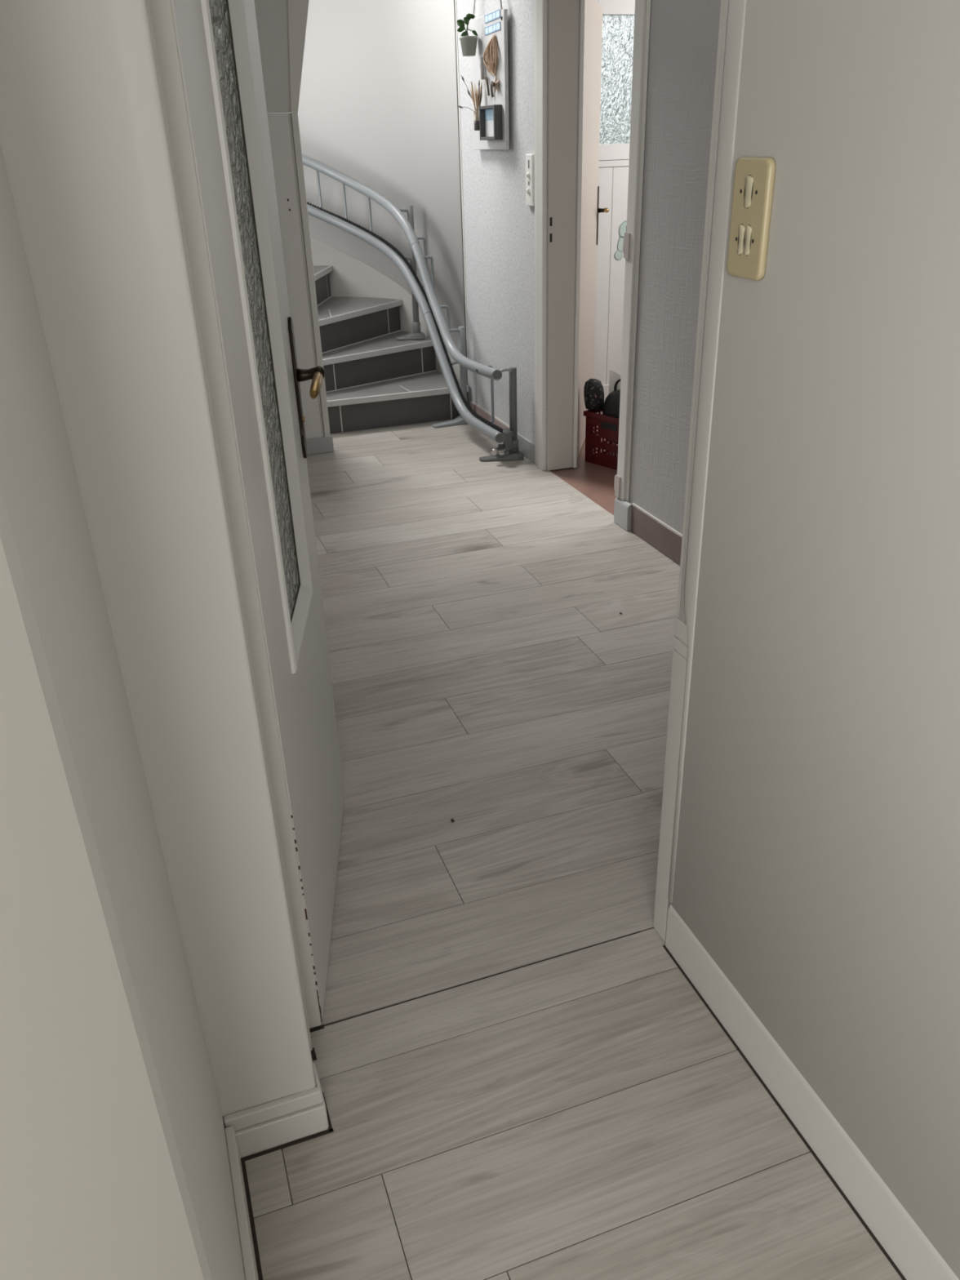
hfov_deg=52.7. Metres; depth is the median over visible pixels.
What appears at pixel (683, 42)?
wall
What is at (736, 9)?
trim
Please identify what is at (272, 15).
wall
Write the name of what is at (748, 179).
switch
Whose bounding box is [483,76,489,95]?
driftwood
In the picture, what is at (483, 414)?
baseboard
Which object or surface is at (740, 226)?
switch
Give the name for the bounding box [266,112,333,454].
wall
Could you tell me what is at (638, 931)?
trim
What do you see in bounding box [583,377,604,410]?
drawstring bag
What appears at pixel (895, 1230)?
baseboard
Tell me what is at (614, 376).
newspaper
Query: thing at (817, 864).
wall
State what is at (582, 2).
trim
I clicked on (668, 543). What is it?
baseboard
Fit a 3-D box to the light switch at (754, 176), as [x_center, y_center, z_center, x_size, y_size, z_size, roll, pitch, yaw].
[0.364,-0.571,1.314,0.014,0.151,0.083,-11,29,-17]
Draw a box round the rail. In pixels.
[302,154,524,461]
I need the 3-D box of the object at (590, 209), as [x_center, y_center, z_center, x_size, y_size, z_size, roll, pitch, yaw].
[0.560,-2.000,4.850,0.104,2.032,0.865,4,28,11]
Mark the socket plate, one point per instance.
(530, 158)
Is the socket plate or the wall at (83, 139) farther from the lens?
the socket plate
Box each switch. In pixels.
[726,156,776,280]
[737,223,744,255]
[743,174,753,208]
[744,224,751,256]
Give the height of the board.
0.980 m
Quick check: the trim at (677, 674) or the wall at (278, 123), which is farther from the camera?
the wall at (278, 123)
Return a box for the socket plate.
[525,154,534,206]
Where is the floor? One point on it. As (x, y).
(583, 1114)
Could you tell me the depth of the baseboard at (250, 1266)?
1.46 m
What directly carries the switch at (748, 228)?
attached to the light switch at (754, 176)
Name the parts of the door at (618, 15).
panel, glass pane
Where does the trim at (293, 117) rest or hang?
attached to the wall at (278, 123)
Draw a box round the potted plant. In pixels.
[456,13,477,56]
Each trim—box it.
[145,0,321,1050]
[240,1025,333,1161]
[240,1160,262,1279]
[287,0,308,112]
[288,112,330,436]
[310,237,468,404]
[323,931,640,1026]
[454,0,469,399]
[533,0,547,470]
[546,0,579,471]
[572,0,585,467]
[613,0,651,501]
[653,0,724,941]
[662,945,906,1279]
[667,0,746,902]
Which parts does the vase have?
vase glass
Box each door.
[170,0,344,1022]
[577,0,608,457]
[593,0,635,401]
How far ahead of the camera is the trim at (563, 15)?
4.36 m
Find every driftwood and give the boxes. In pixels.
[480,57,484,79]
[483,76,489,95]
[490,81,493,97]
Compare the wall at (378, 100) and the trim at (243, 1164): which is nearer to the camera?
the trim at (243, 1164)
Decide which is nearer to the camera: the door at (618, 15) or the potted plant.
the potted plant
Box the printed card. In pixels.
[484,8,500,35]
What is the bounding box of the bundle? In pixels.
[483,33,497,75]
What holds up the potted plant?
attached to the board
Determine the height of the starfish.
0.079 m
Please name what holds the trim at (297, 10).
attached to the wall at (278, 123)
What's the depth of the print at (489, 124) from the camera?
4.65 m
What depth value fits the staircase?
5.79 m
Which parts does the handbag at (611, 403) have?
handle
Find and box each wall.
[0,0,315,1119]
[0,142,245,1279]
[253,0,290,113]
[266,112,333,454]
[271,0,466,354]
[456,0,720,534]
[664,0,959,1279]
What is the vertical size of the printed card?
0.084 m
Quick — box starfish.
[492,74,499,93]
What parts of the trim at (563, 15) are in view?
strike plate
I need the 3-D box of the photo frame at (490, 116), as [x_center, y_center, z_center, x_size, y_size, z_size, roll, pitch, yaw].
[0.050,-2.467,4.622,0.039,0.146,0.210,-11,29,-17]
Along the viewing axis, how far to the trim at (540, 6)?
4.38 m
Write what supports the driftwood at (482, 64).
attached to the board
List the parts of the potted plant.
pot, stem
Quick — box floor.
[240,411,902,1279]
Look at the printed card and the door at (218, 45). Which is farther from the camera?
the printed card
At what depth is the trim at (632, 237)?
3.64 m
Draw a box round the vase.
[457,75,482,130]
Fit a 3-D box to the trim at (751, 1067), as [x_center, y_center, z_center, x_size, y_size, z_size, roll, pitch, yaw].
[1.038,1.463,0.379,0.006,0.005,3.890,-11,29,-17]
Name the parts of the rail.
arm, foot plate, post, foot plate, arm, post, foot plate, arm, post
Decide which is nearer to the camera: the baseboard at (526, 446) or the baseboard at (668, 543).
the baseboard at (668, 543)
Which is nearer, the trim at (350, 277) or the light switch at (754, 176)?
the light switch at (754, 176)
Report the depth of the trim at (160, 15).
1.32 m
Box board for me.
[469,0,509,149]
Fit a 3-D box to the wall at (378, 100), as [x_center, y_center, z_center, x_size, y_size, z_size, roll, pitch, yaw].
[-1.317,-3.574,5.248,2.460,4.620,1.222,-5,28,-6]
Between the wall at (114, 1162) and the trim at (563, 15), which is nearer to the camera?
the wall at (114, 1162)
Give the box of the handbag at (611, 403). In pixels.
[602,378,620,444]
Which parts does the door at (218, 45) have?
glass pane, lock plate, handle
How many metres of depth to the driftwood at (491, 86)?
4.56 m
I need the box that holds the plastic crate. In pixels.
[583,408,619,470]
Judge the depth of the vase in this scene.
4.68 m
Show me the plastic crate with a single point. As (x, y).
(607, 428)
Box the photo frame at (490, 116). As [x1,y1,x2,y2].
[479,104,502,140]
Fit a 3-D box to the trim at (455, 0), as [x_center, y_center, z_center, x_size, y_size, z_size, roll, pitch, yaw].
[-0.127,-3.350,4.832,0.002,4.300,0.020,-11,29,-17]
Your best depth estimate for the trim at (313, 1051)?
1.64 m
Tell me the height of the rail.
1.752 m
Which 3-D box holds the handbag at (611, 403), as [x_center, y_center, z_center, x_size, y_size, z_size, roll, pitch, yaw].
[0.723,-1.135,4.827,0.150,0.330,0.236,-24,34,-36]
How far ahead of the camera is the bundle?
4.47 m
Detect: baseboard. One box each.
[223,1062,328,1157]
[224,1125,258,1279]
[469,401,509,429]
[517,432,534,463]
[613,496,682,565]
[665,904,959,1279]
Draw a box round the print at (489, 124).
[484,108,493,137]
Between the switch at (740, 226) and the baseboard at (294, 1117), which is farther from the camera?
the baseboard at (294, 1117)
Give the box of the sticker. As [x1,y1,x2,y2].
[614,220,626,260]
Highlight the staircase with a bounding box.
[313,265,468,433]
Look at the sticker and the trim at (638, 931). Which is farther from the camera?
the sticker
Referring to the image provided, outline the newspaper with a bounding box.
[608,369,621,393]

